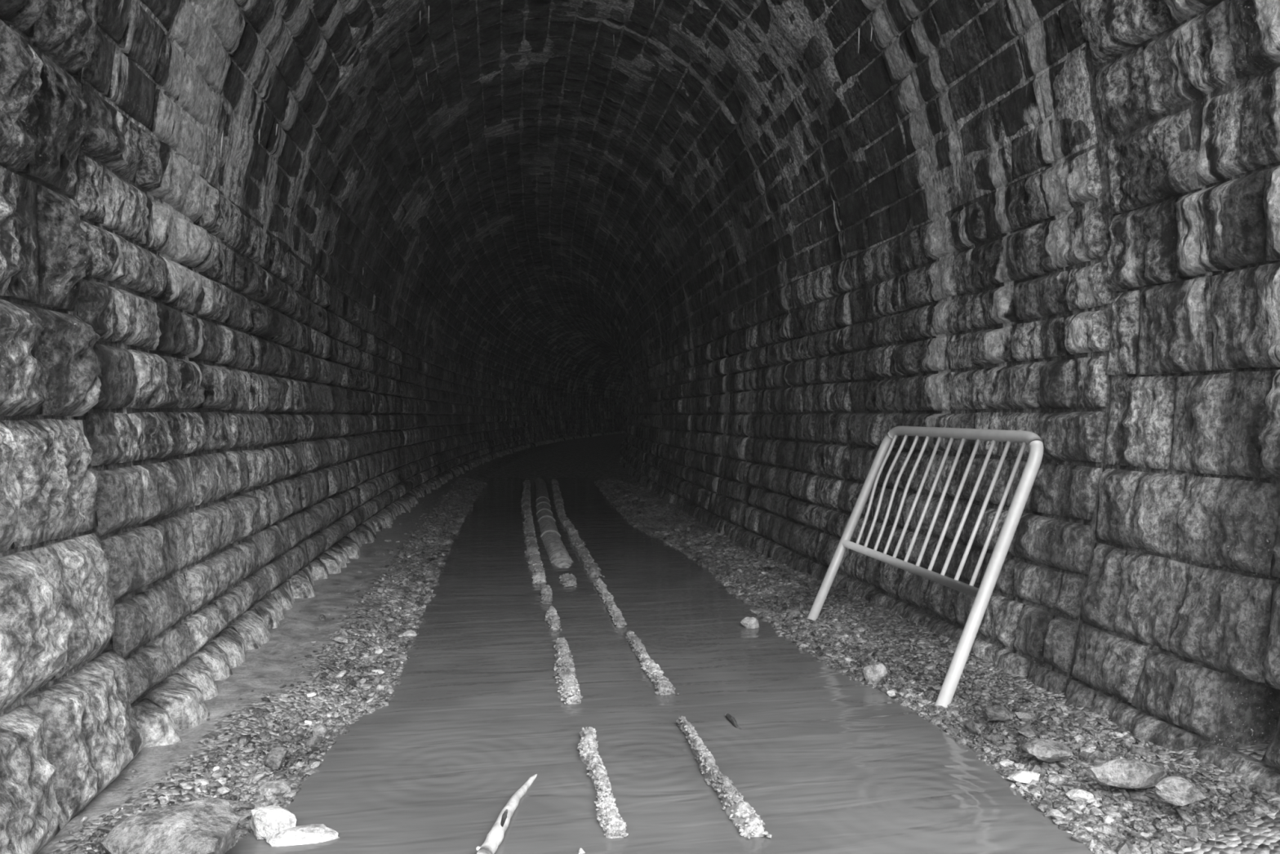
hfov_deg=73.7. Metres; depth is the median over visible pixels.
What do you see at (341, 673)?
loose stone
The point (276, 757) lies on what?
rock
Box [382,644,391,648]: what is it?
loose stone
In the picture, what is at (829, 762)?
water
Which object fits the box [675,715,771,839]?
ridge
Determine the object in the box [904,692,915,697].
loose stone
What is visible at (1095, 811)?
loose stone
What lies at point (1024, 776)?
rock
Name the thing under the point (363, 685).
loose stone
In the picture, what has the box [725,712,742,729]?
twig
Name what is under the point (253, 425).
wall
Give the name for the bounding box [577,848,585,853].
rock
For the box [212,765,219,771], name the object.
loose stone
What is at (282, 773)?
loose stone
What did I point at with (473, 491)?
gravel
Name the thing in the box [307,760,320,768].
loose stone
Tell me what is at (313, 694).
loose stone
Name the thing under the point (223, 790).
loose stone
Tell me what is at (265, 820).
rock
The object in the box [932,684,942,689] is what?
loose stone
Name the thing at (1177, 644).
wall
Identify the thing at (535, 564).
ridge
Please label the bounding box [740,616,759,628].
rock
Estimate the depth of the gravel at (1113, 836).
4.32 m
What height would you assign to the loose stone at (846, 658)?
0.031 m
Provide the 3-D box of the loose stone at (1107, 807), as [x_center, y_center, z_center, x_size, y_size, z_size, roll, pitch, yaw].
[1.876,1.519,3.395,0.039,0.022,0.047,0,1,27]
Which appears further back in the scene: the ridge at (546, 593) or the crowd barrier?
the ridge at (546, 593)
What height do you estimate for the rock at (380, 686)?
0.051 m
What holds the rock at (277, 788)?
on the floor
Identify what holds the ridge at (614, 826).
on the water
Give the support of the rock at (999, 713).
on the gravel at (1113, 836)
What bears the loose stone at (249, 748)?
on the floor
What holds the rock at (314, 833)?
on the water
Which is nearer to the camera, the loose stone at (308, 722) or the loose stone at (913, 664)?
the loose stone at (308, 722)
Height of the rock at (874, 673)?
0.142 m
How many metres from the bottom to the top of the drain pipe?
0.402 m
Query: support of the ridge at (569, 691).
on the water
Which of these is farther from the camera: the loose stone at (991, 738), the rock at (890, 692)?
the rock at (890, 692)
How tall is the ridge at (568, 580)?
0.084 m
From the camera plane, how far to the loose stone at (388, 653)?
5.63 m
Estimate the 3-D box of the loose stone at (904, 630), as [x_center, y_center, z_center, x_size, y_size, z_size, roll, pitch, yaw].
[1.801,1.389,5.806,0.049,0.023,0.040,0,1,15]
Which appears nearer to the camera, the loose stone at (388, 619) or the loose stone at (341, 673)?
the loose stone at (341, 673)
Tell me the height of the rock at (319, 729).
0.083 m
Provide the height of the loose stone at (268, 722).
0.021 m
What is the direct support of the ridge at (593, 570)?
on the floor
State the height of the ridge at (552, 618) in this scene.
0.115 m
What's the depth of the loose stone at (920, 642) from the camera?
5.51 m
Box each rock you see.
[101,795,239,853]
[249,804,296,839]
[258,779,291,796]
[264,746,287,769]
[265,823,339,846]
[312,722,328,739]
[373,684,384,690]
[403,630,417,637]
[410,594,421,597]
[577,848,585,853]
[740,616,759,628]
[862,662,887,684]
[886,689,897,696]
[984,705,1013,720]
[1007,770,1039,783]
[1022,738,1073,762]
[1066,788,1094,801]
[1089,758,1166,788]
[1154,776,1205,805]
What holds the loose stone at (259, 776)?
on the gravel at (473, 491)
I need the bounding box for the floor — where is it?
[37,433,1279,853]
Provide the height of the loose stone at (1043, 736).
0.023 m
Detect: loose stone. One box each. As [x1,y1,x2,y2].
[193,778,208,786]
[211,767,225,777]
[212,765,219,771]
[217,786,230,795]
[238,814,248,821]
[242,746,256,752]
[251,772,266,782]
[266,720,275,726]
[266,795,277,799]
[273,771,285,776]
[275,709,282,713]
[282,791,296,798]
[304,720,311,724]
[306,692,316,697]
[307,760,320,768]
[335,670,346,677]
[345,673,355,677]
[348,656,355,660]
[356,621,366,626]
[357,678,365,684]
[360,683,371,688]
[365,707,374,711]
[371,669,384,674]
[372,675,381,684]
[374,648,383,653]
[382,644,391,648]
[382,651,393,656]
[386,617,394,621]
[840,617,845,622]
[844,657,856,662]
[901,628,908,632]
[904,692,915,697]
[907,662,921,667]
[916,640,924,644]
[928,716,942,723]
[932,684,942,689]
[965,737,972,742]
[970,690,981,696]
[982,746,991,752]
[983,734,996,742]
[999,759,1013,767]
[1039,734,1049,738]
[1066,804,1083,813]
[1085,797,1097,803]
[1086,804,1097,808]
[1091,808,1103,816]
[1106,806,1114,811]
[1117,800,1132,804]
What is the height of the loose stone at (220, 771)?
0.028 m
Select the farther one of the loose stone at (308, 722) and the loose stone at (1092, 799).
the loose stone at (308, 722)
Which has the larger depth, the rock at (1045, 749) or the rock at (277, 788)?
the rock at (1045, 749)
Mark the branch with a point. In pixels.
(495, 837)
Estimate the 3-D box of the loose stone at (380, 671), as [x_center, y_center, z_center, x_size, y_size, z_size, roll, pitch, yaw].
[-1.611,1.504,5.247,0.077,0.030,0.045,0,1,-19]
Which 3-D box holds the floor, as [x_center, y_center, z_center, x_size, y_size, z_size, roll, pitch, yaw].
[-4.455,1.133,33.326,30.846,0.409,81.852,0,1,-10]
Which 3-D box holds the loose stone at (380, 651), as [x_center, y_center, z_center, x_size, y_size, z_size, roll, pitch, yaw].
[-1.727,1.484,5.636,0.042,0.028,0.075,0,1,20]
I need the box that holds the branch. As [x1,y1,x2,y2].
[475,773,537,853]
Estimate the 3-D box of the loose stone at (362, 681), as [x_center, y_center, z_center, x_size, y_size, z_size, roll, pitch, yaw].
[-1.636,1.492,5.003,0.038,0.026,0.067,0,1,25]
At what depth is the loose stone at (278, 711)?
4.30 m
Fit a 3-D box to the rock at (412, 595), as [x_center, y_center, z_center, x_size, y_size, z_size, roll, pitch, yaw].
[-1.948,1.470,7.389,0.103,0.034,0.065,0,1,0]
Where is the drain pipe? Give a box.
[533,477,573,568]
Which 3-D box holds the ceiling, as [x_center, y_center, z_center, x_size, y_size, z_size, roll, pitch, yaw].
[-1.169,-3.376,39.667,8.556,2.865,72.114,0,1,1]
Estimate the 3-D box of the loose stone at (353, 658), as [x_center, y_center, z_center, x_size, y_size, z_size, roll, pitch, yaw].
[-1.791,1.437,5.303,0.072,0.033,0.041,1,1,41]
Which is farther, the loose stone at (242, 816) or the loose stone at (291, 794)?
the loose stone at (291, 794)
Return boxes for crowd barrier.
[807,426,1044,707]
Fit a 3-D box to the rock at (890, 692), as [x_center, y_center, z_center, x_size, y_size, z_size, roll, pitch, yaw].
[1.445,1.531,4.886,0.066,0.048,0.043,0,1,0]
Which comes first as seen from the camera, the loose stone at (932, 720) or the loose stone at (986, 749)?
the loose stone at (986, 749)
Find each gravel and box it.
[56,477,487,853]
[594,477,1279,853]
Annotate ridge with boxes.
[520,480,546,583]
[540,584,553,604]
[544,604,562,630]
[551,479,604,577]
[552,636,582,703]
[559,573,577,586]
[577,726,628,838]
[593,577,626,626]
[625,630,679,695]
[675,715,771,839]
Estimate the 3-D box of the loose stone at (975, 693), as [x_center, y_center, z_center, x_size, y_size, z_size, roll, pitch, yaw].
[1.851,1.470,4.697,0.042,0.029,0.072,0,1,-32]
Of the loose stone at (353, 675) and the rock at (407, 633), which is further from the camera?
the rock at (407, 633)
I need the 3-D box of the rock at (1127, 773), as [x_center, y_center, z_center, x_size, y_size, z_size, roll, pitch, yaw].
[1.996,1.406,3.480,0.289,0.111,0.144,0,1,-11]
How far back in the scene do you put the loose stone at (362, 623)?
6.05 m
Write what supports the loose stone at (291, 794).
on the gravel at (473, 491)
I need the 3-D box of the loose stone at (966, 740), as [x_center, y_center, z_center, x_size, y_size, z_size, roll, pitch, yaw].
[1.618,1.544,4.184,0.074,0.028,0.041,0,1,-8]
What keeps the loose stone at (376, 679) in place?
on the floor
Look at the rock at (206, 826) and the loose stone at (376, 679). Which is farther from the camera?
the loose stone at (376, 679)
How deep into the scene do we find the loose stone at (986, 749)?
4.06 m
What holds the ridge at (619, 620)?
on the water
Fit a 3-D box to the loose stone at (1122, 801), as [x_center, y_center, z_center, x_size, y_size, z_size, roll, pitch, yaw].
[1.935,1.504,3.407,0.054,0.029,0.033,0,1,10]
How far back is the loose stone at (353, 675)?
4.99 m
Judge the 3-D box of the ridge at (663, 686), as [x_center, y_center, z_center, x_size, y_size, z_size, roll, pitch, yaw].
[0.032,1.513,5.518,0.137,0.110,1.320,0,1,-11]
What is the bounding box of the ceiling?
[79,0,1097,399]
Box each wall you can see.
[0,0,1279,853]
[74,81,1111,747]
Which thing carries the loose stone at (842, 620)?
on the gravel at (1113, 836)
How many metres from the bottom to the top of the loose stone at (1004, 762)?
0.028 m
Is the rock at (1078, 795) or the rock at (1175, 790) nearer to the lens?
the rock at (1175, 790)
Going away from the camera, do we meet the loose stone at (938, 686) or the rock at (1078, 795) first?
the rock at (1078, 795)
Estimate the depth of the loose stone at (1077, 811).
3.41 m
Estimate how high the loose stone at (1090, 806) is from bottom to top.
0.021 m
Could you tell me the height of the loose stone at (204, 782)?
0.027 m
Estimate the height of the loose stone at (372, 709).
0.023 m
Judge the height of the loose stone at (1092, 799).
0.022 m
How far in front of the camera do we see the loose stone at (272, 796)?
3.53 m
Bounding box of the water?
[224,477,1093,853]
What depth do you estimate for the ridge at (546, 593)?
7.39 m

